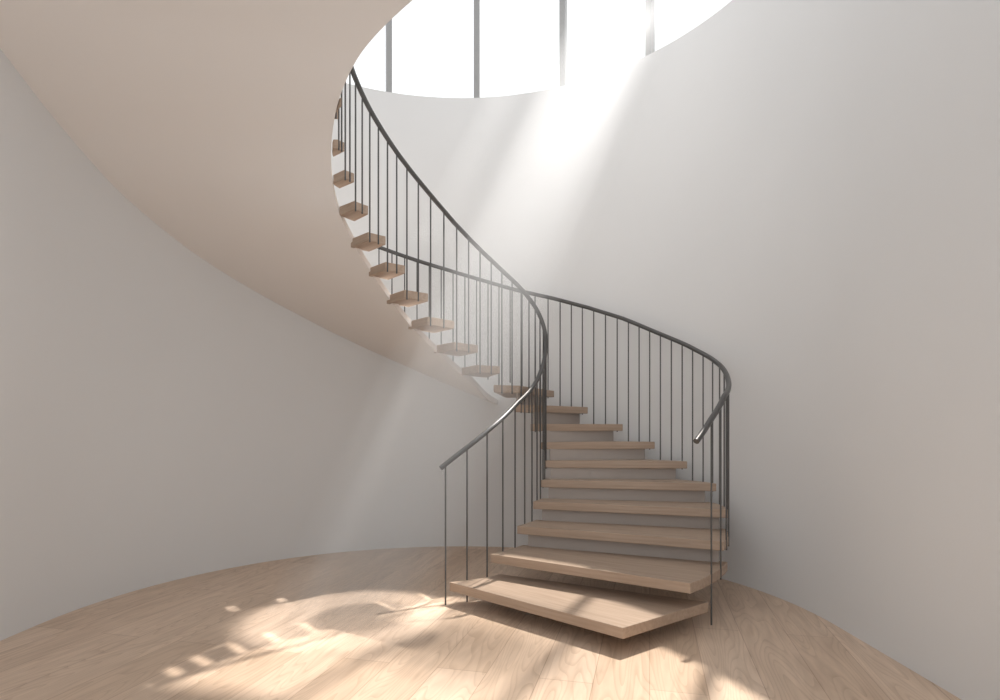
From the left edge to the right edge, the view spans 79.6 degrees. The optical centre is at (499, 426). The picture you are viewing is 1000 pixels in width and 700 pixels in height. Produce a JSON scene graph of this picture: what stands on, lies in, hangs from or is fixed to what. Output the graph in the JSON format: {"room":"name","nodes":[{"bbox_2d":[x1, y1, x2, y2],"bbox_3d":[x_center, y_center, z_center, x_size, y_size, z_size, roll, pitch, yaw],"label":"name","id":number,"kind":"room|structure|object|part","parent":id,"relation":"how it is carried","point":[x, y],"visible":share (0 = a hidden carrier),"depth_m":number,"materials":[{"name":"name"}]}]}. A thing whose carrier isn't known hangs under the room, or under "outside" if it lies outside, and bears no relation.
{"room":"stairwell","nodes":[
{"label":"stairwell","id":0,"kind":"room"},
{"bbox_2d":[0,49,34,640],"bbox_3d":[-3.395,-1.230,1.310,0.250,5.260,5.820,0,0,0],"label":"wall","id":1,"kind":"structure","parent":0,"point":[17,99],"depth_m":4.05,"materials":[{"name":"white paint"}]},
{"bbox_2d":[35,0,836,625],"bbox_3d":[-0.450,-1.230,5.755,6.140,5.260,3.070,0,0,0],"label":"wall","id":2,"kind":"structure","parent":0,"point":[189,422],"depth_m":5.83,"materials":[{"name":"white paint"}]},
{"bbox_2d":[0,546,960,699],"bbox_3d":[-0.400,1.450,3.000,7.200,0.100,9.200,0,0,0],"label":"floor","id":3,"kind":"structure","parent":0,"point":[375,624],"depth_m":3.83,"materials":[{"name":"brown wood"}]},
{"bbox_2d":[0,0,731,638],"bbox_3d":[-0.956,-0.967,5.109,5.754,4.734,3.668,0,0,-15],"label":"spiral staircase","id":4,"kind":"structure","parent":3,"relation":"on","point":[214,119],"depth_m":4.73,"materials":[{"name":"paint"}]},
{"bbox_3d":[-0.312,-1.498,5.109,2.208,3.672,0.630,0,0,-42],"label":"handrail","id":5,"kind":"part","parent":4,"relation":"part of","materials":[{"name":"grey metal"}]},
{"bbox_3d":[0.465,-0.964,5.904,3.793,2.159,1.649,0,0,42],"label":"handrail","id":6,"kind":"part","parent":4,"relation":"part of","materials":[{"name":"grey metal"}]},
{"bbox_2d":[837,0,999,699],"bbox_3d":[2.495,-1.230,1.310,0.250,5.260,5.820,0,0,0],"label":"wall","id":7,"kind":"structure","parent":0,"point":[918,81],"depth_m":3.37,"materials":[{"name":"white paint"}]},
{"bbox_3d":[-0.450,-6.730,4.220,5.840,5.740,5.840,0,0,0],"label":"glazing","id":8,"kind":"object","parent":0,"visible":0},
{"bbox_2d":[386,0,654,97],"bbox_3d":[-0.438,-6.730,4.249,5.803,5.740,5.774,0,0,0],"label":"mullions","id":9,"kind":"object","parent":8,"relation":"attached to","point":[649,4],"visible":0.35,"depth_m":6.83,"materials":[{"name":"grey metal"}]}
]}

